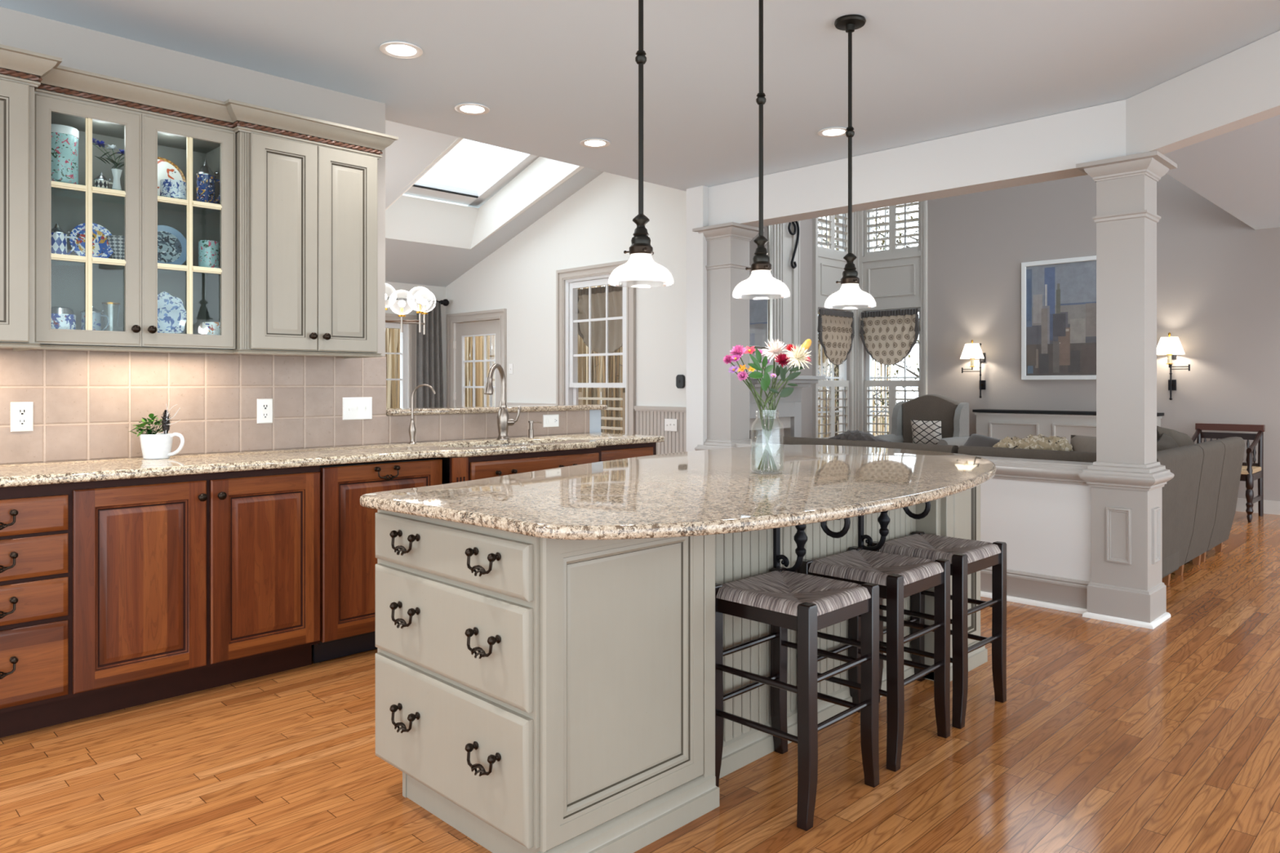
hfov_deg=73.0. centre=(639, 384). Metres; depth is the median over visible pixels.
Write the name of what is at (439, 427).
backsplash
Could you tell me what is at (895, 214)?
plantation shutter
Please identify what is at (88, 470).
countertop
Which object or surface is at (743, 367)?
flower
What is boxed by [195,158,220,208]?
stein
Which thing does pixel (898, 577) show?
bar stool
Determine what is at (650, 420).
trim
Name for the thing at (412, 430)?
filter faucet
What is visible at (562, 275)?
trim
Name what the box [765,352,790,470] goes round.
flower
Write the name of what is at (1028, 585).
baseboard
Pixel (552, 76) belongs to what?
ceiling
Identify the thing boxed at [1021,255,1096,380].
framed picture
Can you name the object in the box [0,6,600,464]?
wall
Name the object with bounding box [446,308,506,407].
trim
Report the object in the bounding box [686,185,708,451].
wall
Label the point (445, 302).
curtain rod
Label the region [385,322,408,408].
window
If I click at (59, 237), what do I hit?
stein
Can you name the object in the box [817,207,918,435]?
tree
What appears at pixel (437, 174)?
wall
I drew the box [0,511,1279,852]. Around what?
floor
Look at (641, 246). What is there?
pendant light
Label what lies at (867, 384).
plantation shutter
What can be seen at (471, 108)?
recessed light
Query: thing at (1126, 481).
column
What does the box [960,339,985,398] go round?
wall sconce
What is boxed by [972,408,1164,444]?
fireplace mantel
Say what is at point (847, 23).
pendant light
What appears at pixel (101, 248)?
plate
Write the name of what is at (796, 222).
bracket
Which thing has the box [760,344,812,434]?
flower
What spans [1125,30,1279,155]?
wall
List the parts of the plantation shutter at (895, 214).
tilt rod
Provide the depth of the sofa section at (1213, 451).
5.75 m
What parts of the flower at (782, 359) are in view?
stem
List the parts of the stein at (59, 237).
pewter lid, handle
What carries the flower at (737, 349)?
in the mason jar at (756, 410)
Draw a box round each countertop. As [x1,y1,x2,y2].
[0,432,664,487]
[360,444,995,540]
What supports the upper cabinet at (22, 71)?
attached to the wall at (78, 47)
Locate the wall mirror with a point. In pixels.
(760, 299)
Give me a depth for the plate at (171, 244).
3.81 m
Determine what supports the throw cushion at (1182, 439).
on the sofa section at (1234, 446)
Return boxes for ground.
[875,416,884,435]
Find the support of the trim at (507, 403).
attached to the wall at (595, 224)
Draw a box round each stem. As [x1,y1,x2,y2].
[747,348,777,469]
[761,365,804,443]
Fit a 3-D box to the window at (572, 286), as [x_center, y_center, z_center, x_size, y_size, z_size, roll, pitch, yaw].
[-0.422,-0.255,9.152,0.990,1.771,0.151,0,0,45]
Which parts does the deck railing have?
post, post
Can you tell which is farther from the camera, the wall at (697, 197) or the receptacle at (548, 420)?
the wall at (697, 197)
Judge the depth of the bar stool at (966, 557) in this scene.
3.35 m
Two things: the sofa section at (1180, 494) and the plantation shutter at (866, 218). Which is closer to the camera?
the sofa section at (1180, 494)
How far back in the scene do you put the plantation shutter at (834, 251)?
11.29 m
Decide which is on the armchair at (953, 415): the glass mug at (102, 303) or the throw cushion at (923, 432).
the throw cushion at (923, 432)
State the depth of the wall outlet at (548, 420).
5.43 m
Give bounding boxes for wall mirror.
[749,225,772,353]
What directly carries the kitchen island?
on the floor
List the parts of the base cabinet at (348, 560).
handle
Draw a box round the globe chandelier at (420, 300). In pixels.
[385,293,427,334]
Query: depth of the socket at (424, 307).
8.16 m
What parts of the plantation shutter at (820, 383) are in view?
tilt rod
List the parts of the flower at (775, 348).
stem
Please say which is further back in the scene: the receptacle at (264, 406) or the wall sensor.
the wall sensor
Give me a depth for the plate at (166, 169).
3.81 m
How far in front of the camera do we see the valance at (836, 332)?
11.08 m
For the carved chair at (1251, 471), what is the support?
on the floor
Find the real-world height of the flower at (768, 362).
0.411 m
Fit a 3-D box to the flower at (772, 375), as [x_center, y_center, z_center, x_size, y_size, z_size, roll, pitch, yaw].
[0.482,0.137,3.180,0.052,0.357,0.064,0,0,45]
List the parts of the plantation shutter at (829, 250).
tilt rod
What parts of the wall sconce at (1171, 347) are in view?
rod, lamp shade, swing arm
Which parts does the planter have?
handle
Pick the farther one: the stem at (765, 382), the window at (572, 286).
the window at (572, 286)
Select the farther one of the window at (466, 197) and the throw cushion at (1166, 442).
the window at (466, 197)
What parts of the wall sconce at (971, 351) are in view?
swing arm, lamp shade, rod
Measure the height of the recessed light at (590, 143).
0.011 m
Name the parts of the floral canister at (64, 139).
lid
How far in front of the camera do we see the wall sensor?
8.22 m
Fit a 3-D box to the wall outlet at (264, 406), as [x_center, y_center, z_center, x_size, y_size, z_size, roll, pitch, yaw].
[-1.808,0.129,4.174,0.010,0.118,0.074,0,0,45]
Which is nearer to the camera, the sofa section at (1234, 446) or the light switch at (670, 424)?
the sofa section at (1234, 446)
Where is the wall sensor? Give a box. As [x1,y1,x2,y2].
[675,374,684,388]
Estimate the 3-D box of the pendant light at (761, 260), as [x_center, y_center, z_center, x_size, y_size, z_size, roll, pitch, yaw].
[0.442,-0.912,3.162,0.209,1.184,0.209,0,0,45]
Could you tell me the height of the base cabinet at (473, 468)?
0.896 m
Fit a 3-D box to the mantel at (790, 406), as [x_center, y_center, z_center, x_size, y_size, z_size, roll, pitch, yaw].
[1.469,0.581,8.999,0.301,1.341,1.201,0,0,45]
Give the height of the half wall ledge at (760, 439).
0.860 m
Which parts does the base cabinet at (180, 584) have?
door, knob, knob, door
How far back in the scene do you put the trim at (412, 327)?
10.74 m
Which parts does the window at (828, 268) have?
sash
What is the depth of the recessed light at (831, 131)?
5.15 m
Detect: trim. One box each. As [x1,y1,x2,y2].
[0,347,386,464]
[385,313,416,408]
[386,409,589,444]
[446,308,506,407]
[506,402,555,405]
[555,259,635,434]
[634,405,686,454]
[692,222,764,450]
[734,442,1093,485]
[980,591,1087,614]
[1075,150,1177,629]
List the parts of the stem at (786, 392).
stem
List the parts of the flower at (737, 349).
stem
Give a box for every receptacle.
[17,408,26,425]
[262,404,268,417]
[546,417,556,423]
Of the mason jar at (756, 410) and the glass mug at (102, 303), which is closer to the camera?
the mason jar at (756, 410)
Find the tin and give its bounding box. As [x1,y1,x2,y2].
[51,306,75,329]
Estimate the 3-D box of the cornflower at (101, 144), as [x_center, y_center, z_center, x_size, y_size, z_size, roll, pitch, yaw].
[-2.166,-0.913,3.536,0.047,0.156,0.106,0,0,45]
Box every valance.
[577,284,622,353]
[817,308,854,365]
[859,308,919,365]
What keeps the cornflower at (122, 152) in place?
in the bud vase
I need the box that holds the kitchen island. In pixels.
[375,484,987,852]
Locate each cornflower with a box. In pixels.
[92,137,122,168]
[95,139,123,168]
[104,144,124,168]
[108,149,124,168]
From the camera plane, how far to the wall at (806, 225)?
10.74 m
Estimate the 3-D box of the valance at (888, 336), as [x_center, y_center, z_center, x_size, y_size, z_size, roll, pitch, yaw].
[3.192,-0.596,11.115,0.833,0.708,0.094,0,0,45]
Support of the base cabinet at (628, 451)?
on the floor
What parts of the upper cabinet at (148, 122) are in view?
door, light rail, crown moulding, rope trim, knob, knob, door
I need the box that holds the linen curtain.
[416,301,444,408]
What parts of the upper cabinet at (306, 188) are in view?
door, rope trim, light rail, crown moulding, knob, knob, door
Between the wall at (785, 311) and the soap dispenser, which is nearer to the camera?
the soap dispenser
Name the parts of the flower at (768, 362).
stem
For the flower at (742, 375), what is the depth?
3.16 m
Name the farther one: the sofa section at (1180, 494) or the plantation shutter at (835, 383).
the plantation shutter at (835, 383)
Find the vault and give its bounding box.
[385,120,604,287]
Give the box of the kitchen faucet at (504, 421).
[484,363,521,439]
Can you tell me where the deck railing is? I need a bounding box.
[577,391,625,433]
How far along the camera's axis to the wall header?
5.30 m
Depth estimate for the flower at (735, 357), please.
3.17 m
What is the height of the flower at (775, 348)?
0.484 m
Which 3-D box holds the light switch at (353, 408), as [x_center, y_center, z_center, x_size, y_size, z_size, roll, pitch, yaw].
[-1.469,0.126,4.511,0.017,0.116,0.163,0,0,45]
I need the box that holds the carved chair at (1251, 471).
[1191,422,1265,522]
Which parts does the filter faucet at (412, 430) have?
spout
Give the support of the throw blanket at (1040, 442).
on the sofa section at (1180, 494)
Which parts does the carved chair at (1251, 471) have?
armrest, post, carved panel, crest rail, rail, leg, rail, seat, armrest, rail, rail, post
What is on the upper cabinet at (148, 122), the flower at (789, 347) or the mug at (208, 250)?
the mug at (208, 250)
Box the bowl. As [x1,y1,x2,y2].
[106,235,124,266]
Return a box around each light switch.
[342,397,372,420]
[508,364,512,373]
[664,418,677,431]
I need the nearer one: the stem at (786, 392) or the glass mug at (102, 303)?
the stem at (786, 392)
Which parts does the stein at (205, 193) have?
pewter lid, handle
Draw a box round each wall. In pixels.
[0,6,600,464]
[385,137,583,249]
[385,155,445,408]
[445,138,686,407]
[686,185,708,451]
[749,220,799,441]
[800,218,849,437]
[863,173,1279,501]
[980,478,1091,582]
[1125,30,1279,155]
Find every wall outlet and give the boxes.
[10,402,33,431]
[257,398,272,423]
[542,414,559,427]
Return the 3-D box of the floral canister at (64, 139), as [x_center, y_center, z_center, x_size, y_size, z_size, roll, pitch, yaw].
[-2.315,-0.906,3.459,0.124,0.241,0.124,0,0,45]
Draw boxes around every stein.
[51,222,75,254]
[80,305,109,330]
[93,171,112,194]
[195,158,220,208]
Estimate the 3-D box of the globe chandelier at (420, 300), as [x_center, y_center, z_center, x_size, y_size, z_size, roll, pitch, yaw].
[-2.178,-1.296,7.563,0.966,1.693,1.276,0,0,45]
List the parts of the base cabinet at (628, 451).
drawer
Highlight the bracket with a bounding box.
[787,221,799,268]
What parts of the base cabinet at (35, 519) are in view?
handle, handle, handle, handle, drawer, drawer, drawer, drawer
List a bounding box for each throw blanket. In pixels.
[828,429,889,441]
[992,433,1073,451]
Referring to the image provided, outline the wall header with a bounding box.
[708,99,1125,226]
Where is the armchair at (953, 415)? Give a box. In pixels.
[875,394,969,448]
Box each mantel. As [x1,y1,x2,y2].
[749,375,825,437]
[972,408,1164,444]
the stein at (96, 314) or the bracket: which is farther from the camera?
the bracket
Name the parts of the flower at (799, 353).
stem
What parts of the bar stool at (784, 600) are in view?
leg, leg, seat, leg, leg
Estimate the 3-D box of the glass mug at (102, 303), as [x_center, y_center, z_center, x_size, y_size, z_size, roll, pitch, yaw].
[-2.164,-0.269,3.560,0.087,0.132,0.068,0,0,-9]
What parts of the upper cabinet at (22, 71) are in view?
door, light rail, rope trim, crown moulding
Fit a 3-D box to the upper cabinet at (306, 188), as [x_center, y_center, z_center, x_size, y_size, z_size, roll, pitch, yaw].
[-1.609,-0.667,4.082,0.440,1.069,0.791,0,0,45]
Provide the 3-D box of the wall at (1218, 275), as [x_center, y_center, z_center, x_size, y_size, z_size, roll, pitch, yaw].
[6.266,-1.500,8.251,9.740,5.501,0.142,0,0,45]
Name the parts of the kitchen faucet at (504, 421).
spout, lever handle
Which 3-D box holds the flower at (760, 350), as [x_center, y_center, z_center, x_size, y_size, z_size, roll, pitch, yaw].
[0.462,0.092,3.211,0.086,0.446,0.038,0,0,45]
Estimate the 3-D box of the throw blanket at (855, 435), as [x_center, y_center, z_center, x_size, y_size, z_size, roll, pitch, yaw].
[1.548,0.363,6.120,0.500,0.091,0.192,0,0,45]
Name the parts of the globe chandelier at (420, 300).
arm, bulb, arm, arm, bulb, bulb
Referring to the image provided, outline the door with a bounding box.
[453,320,499,407]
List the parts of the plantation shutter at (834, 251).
tilt rod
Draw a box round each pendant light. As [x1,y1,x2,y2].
[608,0,673,286]
[732,0,790,298]
[824,14,875,308]
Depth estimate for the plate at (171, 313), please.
3.80 m
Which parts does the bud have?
stem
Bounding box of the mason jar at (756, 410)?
[750,409,784,474]
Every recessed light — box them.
[379,41,422,58]
[454,102,489,115]
[579,138,610,147]
[817,127,846,137]
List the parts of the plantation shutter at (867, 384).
tilt rod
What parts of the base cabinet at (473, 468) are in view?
handle, drawer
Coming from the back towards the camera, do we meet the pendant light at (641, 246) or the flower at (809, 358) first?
the flower at (809, 358)
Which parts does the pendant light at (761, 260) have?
rod, lamp shade, bulb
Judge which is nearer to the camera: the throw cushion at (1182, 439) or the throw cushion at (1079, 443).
the throw cushion at (1079, 443)
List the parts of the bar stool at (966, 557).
leg, leg, seat, leg, leg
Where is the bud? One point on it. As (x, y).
(807, 343)
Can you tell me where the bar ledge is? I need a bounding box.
[386,404,607,415]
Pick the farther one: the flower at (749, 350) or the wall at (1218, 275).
the wall at (1218, 275)
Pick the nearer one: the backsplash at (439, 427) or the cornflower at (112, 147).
the cornflower at (112, 147)
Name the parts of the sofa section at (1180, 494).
backrest, backrest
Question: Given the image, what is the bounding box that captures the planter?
[129,399,184,459]
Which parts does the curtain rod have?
rod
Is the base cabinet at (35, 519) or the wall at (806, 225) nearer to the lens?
the base cabinet at (35, 519)
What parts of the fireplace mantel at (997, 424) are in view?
panel moulding, cornice, panel moulding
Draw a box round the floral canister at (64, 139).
[51,124,79,191]
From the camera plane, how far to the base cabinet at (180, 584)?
3.41 m
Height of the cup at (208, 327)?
0.070 m
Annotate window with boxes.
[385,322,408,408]
[404,152,538,208]
[565,274,626,433]
[812,211,856,438]
[856,200,927,434]
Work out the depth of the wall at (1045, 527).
4.88 m
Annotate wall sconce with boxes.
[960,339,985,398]
[1156,332,1190,399]
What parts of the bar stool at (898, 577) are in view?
leg, leg, seat, leg, leg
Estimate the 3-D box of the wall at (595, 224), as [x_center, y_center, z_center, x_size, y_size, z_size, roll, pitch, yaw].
[-0.891,-1.750,9.625,4.391,6.002,0.142,0,0,45]
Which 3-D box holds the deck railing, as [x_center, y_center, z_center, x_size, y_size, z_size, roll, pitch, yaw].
[-0.424,0.875,10.711,2.302,1.550,0.100,0,0,45]
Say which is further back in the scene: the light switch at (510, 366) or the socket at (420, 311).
the light switch at (510, 366)
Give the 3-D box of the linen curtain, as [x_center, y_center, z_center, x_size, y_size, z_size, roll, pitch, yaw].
[-2.605,0.100,10.800,0.074,2.260,0.394,0,0,45]
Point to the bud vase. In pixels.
(117, 173)
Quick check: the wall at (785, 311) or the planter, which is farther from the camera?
the wall at (785, 311)
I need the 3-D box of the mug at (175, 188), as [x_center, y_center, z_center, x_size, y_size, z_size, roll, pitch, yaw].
[-2.005,-0.828,3.727,0.100,0.085,0.115,0,0,8]
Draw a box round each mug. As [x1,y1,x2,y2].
[101,302,120,328]
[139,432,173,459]
[160,178,186,203]
[198,240,220,268]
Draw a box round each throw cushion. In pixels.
[911,420,942,444]
[963,434,999,447]
[1070,435,1096,452]
[1156,426,1194,447]
[1156,433,1178,451]
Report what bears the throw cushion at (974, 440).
on the sofa section at (1180, 494)
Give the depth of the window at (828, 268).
11.13 m
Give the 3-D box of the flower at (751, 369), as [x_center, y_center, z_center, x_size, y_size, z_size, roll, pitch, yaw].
[0.444,0.124,3.193,0.107,0.383,0.030,0,0,-28]
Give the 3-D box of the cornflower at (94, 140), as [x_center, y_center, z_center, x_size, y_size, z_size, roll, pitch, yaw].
[-2.186,-0.915,3.521,0.048,0.161,0.135,0,0,33]
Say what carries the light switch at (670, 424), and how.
attached to the wall at (595, 224)
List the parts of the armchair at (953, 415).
arm, backrest, arm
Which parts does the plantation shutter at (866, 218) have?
tilt rod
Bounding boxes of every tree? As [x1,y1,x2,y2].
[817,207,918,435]
[835,202,919,434]
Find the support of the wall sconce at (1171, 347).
attached to the wall at (1218, 275)
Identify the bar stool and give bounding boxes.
[715,566,879,831]
[797,546,950,772]
[868,530,1006,728]
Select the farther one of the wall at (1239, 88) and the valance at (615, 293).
the valance at (615, 293)
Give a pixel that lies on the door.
(485, 328)
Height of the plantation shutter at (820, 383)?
0.821 m
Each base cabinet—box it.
[0,482,70,737]
[64,465,319,722]
[313,457,442,663]
[449,447,601,483]
[596,442,656,461]
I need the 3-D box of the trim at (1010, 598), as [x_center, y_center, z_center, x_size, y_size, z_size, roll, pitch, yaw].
[1.493,1.237,5.631,2.740,0.026,0.026,0,0,45]
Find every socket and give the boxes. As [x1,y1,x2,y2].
[397,307,405,316]
[416,304,423,313]
[421,306,427,314]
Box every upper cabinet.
[0,44,62,351]
[31,65,235,353]
[224,98,398,358]
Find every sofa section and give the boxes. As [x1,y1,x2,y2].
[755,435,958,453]
[957,444,1203,585]
[1174,440,1225,575]
[1200,436,1244,562]
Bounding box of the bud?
[758,338,811,469]
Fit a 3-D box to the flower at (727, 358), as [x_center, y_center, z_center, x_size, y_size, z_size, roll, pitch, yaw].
[0.393,0.102,3.182,0.174,0.426,0.063,0,0,-14]
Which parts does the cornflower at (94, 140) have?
stem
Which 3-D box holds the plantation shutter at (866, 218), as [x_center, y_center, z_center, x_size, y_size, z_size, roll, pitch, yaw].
[3.109,-2.276,11.307,0.406,1.249,0.081,0,0,45]
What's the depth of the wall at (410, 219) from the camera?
9.57 m
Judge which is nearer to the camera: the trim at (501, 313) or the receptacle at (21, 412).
the receptacle at (21, 412)
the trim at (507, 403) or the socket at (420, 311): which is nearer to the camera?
the socket at (420, 311)
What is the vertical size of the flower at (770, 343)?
0.472 m
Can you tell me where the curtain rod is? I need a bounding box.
[386,297,448,306]
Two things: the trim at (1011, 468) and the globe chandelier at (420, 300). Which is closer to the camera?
the trim at (1011, 468)
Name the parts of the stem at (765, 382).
stem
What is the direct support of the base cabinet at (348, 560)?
on the floor
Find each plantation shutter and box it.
[817,215,832,253]
[817,380,832,438]
[832,213,848,255]
[832,380,848,436]
[863,205,892,257]
[863,380,892,436]
[892,201,920,253]
[892,380,920,412]
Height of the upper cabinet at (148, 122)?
1.069 m
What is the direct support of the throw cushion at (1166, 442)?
on the sofa section at (1213, 451)
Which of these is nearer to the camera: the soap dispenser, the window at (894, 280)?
the soap dispenser
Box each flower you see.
[722,354,770,468]
[728,344,775,470]
[728,364,771,470]
[730,353,764,427]
[737,364,770,468]
[737,369,776,470]
[743,346,770,470]
[747,366,773,470]
[757,342,775,469]
[759,349,774,440]
[760,338,786,466]
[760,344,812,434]
[760,359,771,435]
[760,373,777,470]
[763,343,795,470]
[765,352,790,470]
[765,356,811,468]
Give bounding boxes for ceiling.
[0,0,1279,229]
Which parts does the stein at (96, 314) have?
pewter lid, handle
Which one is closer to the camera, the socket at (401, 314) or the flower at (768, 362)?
the flower at (768, 362)
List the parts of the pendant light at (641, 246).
rod, lamp shade, bulb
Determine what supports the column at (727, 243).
attached to the wall at (1045, 527)
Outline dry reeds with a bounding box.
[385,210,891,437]
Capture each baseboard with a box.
[980,566,1090,608]
[1235,497,1279,515]
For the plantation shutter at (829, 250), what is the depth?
11.08 m
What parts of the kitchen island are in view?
handle, handle, handle, drawer, drawer, drawer, handle, handle, handle, panel, corner post, moulding, corner post, panel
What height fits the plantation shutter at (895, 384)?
0.821 m
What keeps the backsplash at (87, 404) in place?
attached to the wall at (78, 47)
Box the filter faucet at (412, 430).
[408,383,435,444]
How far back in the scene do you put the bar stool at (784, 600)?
2.65 m
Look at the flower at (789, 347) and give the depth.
3.23 m
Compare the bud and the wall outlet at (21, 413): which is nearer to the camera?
the bud
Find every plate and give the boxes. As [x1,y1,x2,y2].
[69,222,113,257]
[157,156,186,203]
[157,225,186,265]
[157,291,186,333]
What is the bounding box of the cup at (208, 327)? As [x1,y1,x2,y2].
[202,321,220,335]
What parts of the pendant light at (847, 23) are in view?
rod, lamp shade, bulb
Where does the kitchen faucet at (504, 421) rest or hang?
on the countertop at (88, 470)
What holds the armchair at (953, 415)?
on the floor
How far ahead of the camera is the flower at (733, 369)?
3.18 m
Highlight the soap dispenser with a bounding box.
[528,420,542,438]
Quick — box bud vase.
[111,168,122,190]
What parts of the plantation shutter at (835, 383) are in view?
tilt rod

